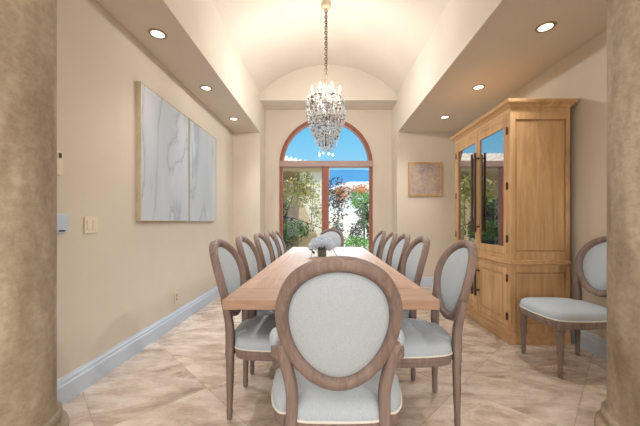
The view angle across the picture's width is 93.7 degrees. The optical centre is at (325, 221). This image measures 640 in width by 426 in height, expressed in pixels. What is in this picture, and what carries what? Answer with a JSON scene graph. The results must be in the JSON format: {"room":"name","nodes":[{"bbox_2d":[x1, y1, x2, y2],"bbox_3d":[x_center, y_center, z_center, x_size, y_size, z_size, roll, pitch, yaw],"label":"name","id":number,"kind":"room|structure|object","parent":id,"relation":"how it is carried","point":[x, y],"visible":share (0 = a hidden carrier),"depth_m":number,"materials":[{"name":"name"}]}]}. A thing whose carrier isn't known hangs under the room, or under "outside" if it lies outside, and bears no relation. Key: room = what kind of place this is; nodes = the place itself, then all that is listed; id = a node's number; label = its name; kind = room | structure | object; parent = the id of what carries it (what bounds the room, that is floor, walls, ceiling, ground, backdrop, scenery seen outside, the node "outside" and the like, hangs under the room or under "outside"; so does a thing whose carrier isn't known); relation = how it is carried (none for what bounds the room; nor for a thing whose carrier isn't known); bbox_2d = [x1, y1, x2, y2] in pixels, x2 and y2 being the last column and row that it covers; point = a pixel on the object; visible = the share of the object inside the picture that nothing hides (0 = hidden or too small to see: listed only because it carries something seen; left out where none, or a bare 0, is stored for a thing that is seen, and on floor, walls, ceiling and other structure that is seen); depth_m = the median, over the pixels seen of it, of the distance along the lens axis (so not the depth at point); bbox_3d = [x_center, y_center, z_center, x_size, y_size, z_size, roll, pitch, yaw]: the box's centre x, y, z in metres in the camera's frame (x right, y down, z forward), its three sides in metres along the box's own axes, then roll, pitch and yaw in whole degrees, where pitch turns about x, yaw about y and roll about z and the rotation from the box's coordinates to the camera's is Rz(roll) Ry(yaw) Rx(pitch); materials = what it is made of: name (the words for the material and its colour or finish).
{"room":"dining room","nodes":[
{"label":"dining room","id":0,"kind":"room"},
{"bbox_2d":[57,0,232,379],"bbox_3d":[-1.735,-0.230,3.525,0.150,2.740,3.650,0,0,0],"label":"wall","id":1,"kind":"structure","parent":0,"point":[117,281],"depth_m":2.30,"materials":[{"name":"paint"}]},
{"bbox_2d":[57,151,62,174],"bbox_3d":[-1.648,-0.362,1.850,0.024,0.145,0.040,0,0,0],"label":"sensor","id":2,"kind":"object","parent":1,"relation":"attached to","point":[59,154],"visible":0.7,"depth_m":1.85,"materials":[{"name":"plastic"}]},
{"bbox_2d":[57,214,67,232],"bbox_3d":[-1.649,0.010,1.865,0.022,0.120,0.090,0,0,0],"label":"keypad","id":3,"kind":"object","parent":1,"relation":"attached to","point":[62,219],"visible":0.6,"depth_m":1.87,"materials":[{"name":"plastic"}]},
{"bbox_2d":[84,216,97,233],"bbox_3d":[-1.653,0.021,2.115,0.012,0.118,0.120,0,0,0],"label":"switch plate","id":4,"kind":"object","parent":1,"relation":"attached to","point":[90,223],"visible":1,"depth_m":2.10,"materials":[{"name":"beige plastic"}]},
{"bbox_2d":[57,286,219,404],"bbox_3d":[-1.649,1.058,3.585,0.022,0.165,3.530,0,0,0],"label":"baseboard","id":5,"kind":"structure","parent":1,"relation":"attached to","point":[73,383],"depth_m":2.42,"materials":[{"name":"paint"}]},
{"bbox_2d":[136,81,188,220],"bbox_3d":[-1.637,-0.620,3.078,0.043,1.220,0.915,0,0,0],"label":"wall art","id":6,"kind":"object","parent":1,"relation":"attached to","point":[162,130],"visible":1,"depth_m":2.94,"materials":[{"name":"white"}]},
{"bbox_2d":[174,291,177,302],"bbox_3d":[-1.654,0.831,3.320,0.012,0.118,0.074,0,0,0],"label":"wall outlet","id":7,"kind":"object","parent":1,"relation":"attached to","point":[175,293],"visible":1,"depth_m":3.31,"materials":[{"name":"beige plastic"}]},
{"bbox_2d":[189,118,215,220],"bbox_3d":[-1.637,-0.620,3.987,0.043,1.220,0.865,0,0,0],"label":"wall art","id":8,"kind":"object","parent":1,"relation":"attached to","point":[202,145],"visible":0.87,"depth_m":3.90,"materials":[{"name":"white stone"}]},
{"bbox_2d":[96,0,264,137],"bbox_3d":[-1.493,-2.330,3.855,0.634,1.460,4.310,0,0,0],"label":"ceiling","id":9,"kind":"structure","parent":0,"point":[198,49],"depth_m":3.06,"materials":[{"name":"paint"}]},
{"bbox_2d":[148,28,167,39],"bbox_3d":[-1.430,-1.596,2.550,0.148,0.008,0.148,0,0,0],"label":"recessed light","id":10,"kind":"object","parent":9,"relation":"in","point":[156,33],"visible":1,"depth_m":2.54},
{"bbox_2d":[200,85,212,90],"bbox_3d":[-1.430,-1.596,3.580,0.148,0.008,0.148,0,0,0],"label":"recessed light","id":11,"kind":"object","parent":9,"relation":"in","point":[203,87],"visible":1,"depth_m":3.58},
{"bbox_2d":[233,132,264,251],"bbox_3d":[-1.493,-0.230,5.680,0.634,2.740,0.660,0,0,0],"label":"wall","id":12,"kind":"structure","parent":0,"point":[248,147],"depth_m":5.35,"materials":[{"name":"paint"}]},
{"bbox_2d":[260,64,396,109],"bbox_3d":[0.048,-2.500,5.680,2.448,0.660,0.660,0,0,0],"label":"wall","id":13,"kind":"structure","parent":0,"point":[361,90],"depth_m":5.35,"materials":[{"name":"paint"}]},
{"bbox_2d":[265,110,391,239],"bbox_3d":[0.048,-0.515,5.910,2.448,3.310,0.200,0,0,0],"label":"wall","id":14,"kind":"structure","parent":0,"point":[375,126],"depth_m":5.81,"materials":[{"name":"paint"}]},
{"bbox_2d":[279,119,372,252],"bbox_3d":[0.000,-0.592,5.843,1.800,2.863,0.155,0,0,0],"label":"window","id":15,"kind":"structure","parent":14,"relation":"attached to","point":[325,165],"depth_m":5.79,"materials":[{"name":"brown wood"}]},
{"bbox_2d":[212,0,448,92],"bbox_3d":[0.048,-2.675,3.525,2.448,0.770,3.650,0,0,0],"label":"vault","id":16,"kind":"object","parent":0,"point":[383,39],"visible":0.99,"depth_m":4.18,"materials":[{"name":"paint"}]},
{"bbox_2d":[306,0,345,153],"bbox_3d":[-0.001,-1.845,3.850,0.519,1.929,0.516,0,0,0],"label":"chandelier","id":17,"kind":"object","parent":16,"relation":"hanging from","point":[325,4],"visible":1,"depth_m":3.78,"materials":[{"name":"clear glass"}]},
{"bbox_2d":[63,286,606,425],"bbox_3d":[0.000,1.190,0.205,5.200,0.100,11.610,0,0,0],"label":"floor","id":18,"kind":"structure","parent":0,"point":[179,379],"depth_m":2.05,"materials":[{"name":"tile"}]},
{"bbox_2d":[0,0,69,425],"bbox_3d":[-1.591,-0.110,1.400,0.620,2.500,0.620,0,0,0],"label":"column","id":19,"kind":"structure","parent":18,"relation":"on","point":[28,28],"depth_m":1.35,"materials":[{"name":"stone"}]},
{"bbox_2d":[209,239,275,419],"bbox_3d":[-0.381,0.625,1.910,0.679,1.031,0.502,0,0,0],"label":"dining chair","id":20,"kind":"object","parent":18,"relation":"on","point":[250,340],"visible":0.5,"depth_m":1.73,"materials":[{"name":"white fabric"}]},
{"bbox_2d":[235,235,274,373],"bbox_3d":[-0.381,0.625,2.434,0.679,1.031,0.502,0,0,-1],"label":"dining chair","id":21,"kind":"object","parent":18,"relation":"on","point":[249,254],"visible":0.3,"depth_m":2.34,"materials":[{"name":"white fabric"}]},
{"bbox_2d":[254,233,273,269],"bbox_3d":[-0.381,0.625,3.021,0.679,1.031,0.502,0,0,1],"label":"dining chair","id":22,"kind":"object","parent":18,"relation":"on","point":[263,246],"visible":0.15,"depth_m":3.01,"materials":[{"name":"brown wood"}]},
{"bbox_2d":[264,231,280,260],"bbox_3d":[-0.381,0.625,3.524,0.679,1.031,0.502,0,0,-1],"label":"dining chair","id":23,"kind":"object","parent":18,"relation":"on","point":[271,239],"visible":0.15,"depth_m":3.57,"materials":[{"name":"brown wood"}]},
{"bbox_2d":[272,230,285,255],"bbox_3d":[-0.381,0.625,4.030,0.679,1.031,0.502,0,0,0],"label":"dining chair","id":24,"kind":"object","parent":18,"relation":"on","point":[276,234],"visible":0.16,"depth_m":4.08,"materials":[{"name":"brown wood"}]},
{"bbox_2d":[222,247,439,309],"bbox_3d":[0.024,0.760,3.010,1.060,0.760,3.100,0,0,0],"label":"dining table","id":25,"kind":"object","parent":18,"relation":"on","point":[261,292],"visible":0.42,"depth_m":1.79,"materials":[{"name":"brown wood"}]},
{"bbox_2d":[307,241,317,256],"bbox_3d":[-0.151,0.296,3.289,0.128,0.170,0.116,0,0,-29],"label":"hydrangea","id":26,"kind":"object","parent":25,"relation":"on","point":[312,249],"visible":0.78,"depth_m":3.26,"materials":[{"name":"white plant"}]},
{"bbox_2d":[313,239,322,251],"bbox_3d":[-0.086,0.270,3.249,0.117,0.176,0.117,0,0,14],"label":"hydrangea","id":27,"kind":"object","parent":25,"relation":"on","point":[315,240],"visible":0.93,"depth_m":3.21,"materials":[{"name":"white plant"}]},
{"bbox_2d":[317,247,325,256],"bbox_3d":[-0.045,0.330,3.320,0.104,0.100,0.104,0,0,0],"label":"vase","id":28,"kind":"object","parent":25,"relation":"on","point":[319,254],"visible":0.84,"depth_m":3.28,"materials":[{"name":"clear glass"}]},
{"bbox_2d":[317,235,325,242],"bbox_3d":[-0.044,0.231,3.320,0.117,0.189,0.114,0,0,27],"label":"hydrangea","id":29,"kind":"object","parent":28,"relation":"in","point":[319,236],"visible":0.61,"depth_m":3.28,"materials":[{"name":"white plant"}]},
{"bbox_2d":[320,239,329,254],"bbox_3d":[-0.010,0.270,3.251,0.116,0.178,0.115,0,0,34],"label":"hydrangea","id":30,"kind":"object","parent":28,"relation":"in","point":[327,243],"visible":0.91,"depth_m":3.21,"materials":[{"name":"white plant"}]},
{"bbox_2d":[326,242,336,255],"bbox_3d":[0.059,0.297,3.287,0.129,0.167,0.116,0,0,26],"label":"hydrangea","id":31,"kind":"object","parent":25,"relation":"on","point":[333,244],"visible":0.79,"depth_m":3.26,"materials":[{"name":"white plant"}]},
{"bbox_2d":[320,228,343,246],"bbox_3d":[0.090,0.625,4.916,0.567,1.031,0.680,0,0,0],"label":"dining chair","id":32,"kind":"object","parent":18,"relation":"on","point":[336,235],"visible":0.08,"depth_m":5.16,"materials":[{"name":"white fabric"}]},
{"bbox_2d":[269,256,403,425],"bbox_3d":[0.044,0.625,1.269,0.567,1.031,0.680,0,0,0],"label":"armchair","id":33,"kind":"object","parent":18,"relation":"on","point":[337,338],"visible":1,"depth_m":1.03,"materials":[{"name":"white fabric"}]},
{"bbox_2d":[371,230,385,257],"bbox_3d":[0.451,0.625,3.981,0.679,1.031,0.502,0,0,-1],"label":"dining chair","id":34,"kind":"object","parent":18,"relation":"on","point":[378,240],"visible":0.16,"depth_m":3.98,"materials":[{"name":"brown wood"}]},
{"bbox_2d":[379,232,396,263],"bbox_3d":[0.451,0.625,3.359,0.679,1.031,0.502,0,0,1],"label":"dining chair","id":35,"kind":"object","parent":18,"relation":"on","point":[390,239],"visible":0.13,"depth_m":3.39,"materials":[{"name":"white fabric"}]},
{"bbox_2d":[388,234,410,272],"bbox_3d":[0.451,0.625,2.851,0.679,1.031,0.502,0,0,-1],"label":"dining chair","id":36,"kind":"object","parent":18,"relation":"on","point":[396,253],"visible":0.16,"depth_m":2.86,"materials":[{"name":"white fabric"}]},
{"bbox_2d":[400,236,429,380],"bbox_3d":[0.451,0.625,2.335,0.679,1.031,0.502,0,0,0],"label":"dining chair","id":37,"kind":"object","parent":18,"relation":"on","point":[414,258],"visible":0.31,"depth_m":2.26,"materials":[{"name":"white fabric"}]},
{"bbox_2d":[396,240,477,425],"bbox_3d":[0.551,0.625,1.835,0.679,1.031,0.502,0,0,0],"label":"dining chair","id":38,"kind":"object","parent":18,"relation":"on","point":[426,344],"visible":0.67,"depth_m":1.67,"materials":[{"name":"white fabric"}]},
{"bbox_2d":[450,98,578,344],"bbox_3d":[1.985,0.005,3.390,0.656,2.270,1.296,0,0,0],"label":"china cabinet","id":39,"kind":"object","parent":18,"relation":"on","point":[512,163],"visible":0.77,"depth_m":2.80,"materials":[{"name":"brown wood"}]},
{"bbox_2d":[519,236,606,378],"bbox_3d":[1.981,0.625,2.400,0.679,1.031,0.502,0,0,0],"label":"dining chair","id":40,"kind":"object","parent":18,"relation":"on","point":[562,314],"visible":0.74,"depth_m":2.39,"materials":[{"name":"white fabric"}]},
{"bbox_2d":[594,0,639,425],"bbox_3d":[1.652,-0.110,1.400,0.620,2.500,0.620,0,0,0],"label":"column","id":41,"kind":"structure","parent":18,"relation":"on","point":[621,407],"depth_m":1.42,"materials":[{"name":"stone"}]},
{"bbox_2d":[392,132,456,276],"bbox_3d":[1.876,-0.230,5.680,1.208,2.740,0.660,0,0,0],"label":"wall","id":42,"kind":"structure","parent":0,"point":[432,217],"depth_m":5.35,"materials":[{"name":"paint"}]},
{"bbox_2d":[408,162,441,195],"bbox_3d":[1.765,-0.762,5.335,0.600,0.605,0.029,0,0,0],"label":"framed picture","id":43,"kind":"object","parent":42,"relation":"attached to","point":[424,178],"visible":1,"depth_m":5.33,"materials":[{"name":"brown wood"}]},
{"bbox_2d":[420,277,433,285],"bbox_3d":[1.790,1.058,5.339,1.036,0.165,0.022,0,0,0],"label":"baseboard","id":44,"kind":"structure","parent":42,"relation":"attached to","point":[425,281],"depth_m":5.33,"materials":[{"name":"paint"}]},
{"bbox_2d":[392,0,606,137],"bbox_3d":[1.876,-2.330,3.855,1.208,1.460,4.310,0,0,0],"label":"ceiling","id":45,"kind":"structure","parent":0,"point":[495,44],"depth_m":3.02,"materials":[{"name":"paint"}]},
{"bbox_2d":[440,115,449,118],"bbox_3d":[1.810,-1.596,4.570,0.148,0.008,0.148,0,0,0],"label":"recessed light","id":46,"kind":"object","parent":45,"relation":"in","point":[444,116],"visible":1,"depth_m":4.57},
{"bbox_2d":[472,84,484,89],"bbox_3d":[1.810,-1.596,3.560,0.148,0.008,0.148,0,0,0],"label":"recessed light","id":47,"kind":"object","parent":45,"relation":"in","point":[480,86],"visible":1,"depth_m":3.56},
{"bbox_2d":[535,21,556,32],"bbox_3d":[1.800,-1.596,2.460,0.148,0.008,0.148,0,0,0],"label":"recessed light","id":48,"kind":"object","parent":45,"relation":"in","point":[546,26],"visible":1,"depth_m":2.45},
{"bbox_2d":[457,29,606,338],"bbox_3d":[2.405,-0.230,3.525,0.150,2.740,3.650,0,0,0],"label":"wall","id":49,"kind":"structure","parent":0,"point":[582,74],"depth_m":2.69,"materials":[{"name":"paint"}]},
{"bbox_2d":[570,330,606,360],"bbox_3d":[2.319,1.058,3.585,0.022,0.165,3.530,0,0,0],"label":"baseboard","id":50,"kind":"structure","parent":49,"relation":"attached to","point":[594,344],"depth_m":2.60,"materials":[{"name":"paint"}]},
{"label":"outside","id":51,"kind":"structure","parent":0,"visible":0},
{"bbox_3d":[0.000,1.230,23.005,28.000,0.120,33.990,0,0,0],"label":"floor","id":52,"kind":"structure","parent":51,"visible":0},
{"bbox_2d":[283,195,297,245],"bbox_3d":[-1.426,0.180,8.956,1.297,1.981,1.099,0,0,0],"label":"shrub","id":53,"kind":"object","parent":52,"relation":"on","point":[286,203],"visible":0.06,"depth_m":9.01,"materials":[{"name":"green plant"}]},
{"bbox_2d":[283,171,321,241],"bbox_3d":[-0.735,-0.140,8.272,1.542,2.620,1.055,0,0,0],"label":"tree","id":54,"kind":"object","parent":52,"relation":"on","point":[304,193],"visible":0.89,"depth_m":8.19,"materials":[{"name":"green plant"}]},
{"bbox_2d":[283,156,329,249],"bbox_3d":[-3.525,-0.933,13.214,7.350,4.206,5.571,0,0,0],"label":"house","id":55,"kind":"structure","parent":52,"relation":"on","point":[287,172],"depth_m":10.80,"materials":[{"name":"beige paint"}]},
{"bbox_2d":[299,200,317,246],"bbox_3d":[-0.485,0.230,9.500,0.730,1.880,0.200,0,0,0],"label":"wall","id":56,"kind":"structure","parent":52,"relation":"on","point":[303,214],"depth_m":9.40,"materials":[{"name":"beige paint"}]},
{"bbox_2d":[333,220,345,236],"bbox_3d":[0.394,0.551,9.992,0.541,1.237,0.632,0,0,0],"label":"shrub","id":57,"kind":"object","parent":52,"relation":"on","point":[336,220],"visible":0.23,"depth_m":9.94,"materials":[{"name":"green plant"}]},
{"bbox_2d":[329,213,368,246],"bbox_3d":[3.575,0.380,14.125,6.850,1.580,0.250,0,0,0],"label":"wall","id":58,"kind":"structure","parent":52,"relation":"on","point":[346,221],"depth_m":14.00,"materials":[{"name":"white paint"}]},
{"bbox_2d":[329,176,368,231],"bbox_3d":[0.679,-0.079,8.549,1.440,2.502,0.711,0,0,0],"label":"flowering shrub","id":59,"kind":"object","parent":52,"relation":"on","point":[341,195],"visible":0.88,"depth_m":8.55,"materials":[{"name":"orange plant"}]},
{"bbox_2d":[329,182,368,212],"bbox_3d":[4.500,-1.195,25.750,10.000,4.730,9.500,0,0,0],"label":"house","id":60,"kind":"structure","parent":52,"relation":"on","point":[350,209],"depth_m":23.79,"materials":[{"name":"white paint"}]},
{"bbox_2d":[347,222,364,246],"bbox_3d":[0.987,0.562,9.971,0.556,1.217,0.666,0,0,-17],"label":"shrub","id":61,"kind":"object","parent":52,"relation":"on","point":[356,229],"visible":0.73,"depth_m":9.99,"materials":[{"name":"green plant"}]},
{"bbox_2d":[344,234,368,250],"bbox_3d":[0.858,0.757,8.007,1.119,0.874,0.530,0,0,0],"label":"hedge","id":62,"kind":"object","parent":52,"relation":"on","point":[358,239],"visible":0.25,"depth_m":7.97,"materials":[{"name":"green plant"}]},
{"bbox_2d":[350,190,368,212],"bbox_3d":[1.761,-0.284,15.515,1.132,2.908,1.182,0,0,0],"label":"topiary tree","id":63,"kind":"object","parent":52,"relation":"on","point":[353,203],"visible":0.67,"depth_m":15.24,"materials":[{"name":"green plant"}]},
{"bbox_2d":[354,197,368,248],"bbox_3d":[1.322,0.142,10.591,0.689,2.055,0.733,0,0,0],"label":"shrub","id":64,"kind":"object","parent":52,"relation":"on","point":[364,215],"visible":0.89,"depth_m":10.53,"materials":[{"name":"green plant"}]},
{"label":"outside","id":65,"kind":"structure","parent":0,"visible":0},
{"bbox_2d":[329,170,368,198],"bbox_3d":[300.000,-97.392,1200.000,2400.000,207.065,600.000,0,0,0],"label":"sky","id":66,"kind":"structure","parent":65,"point":[347,175],"depth_m":1111.96,"materials":[{"name":"blue"}]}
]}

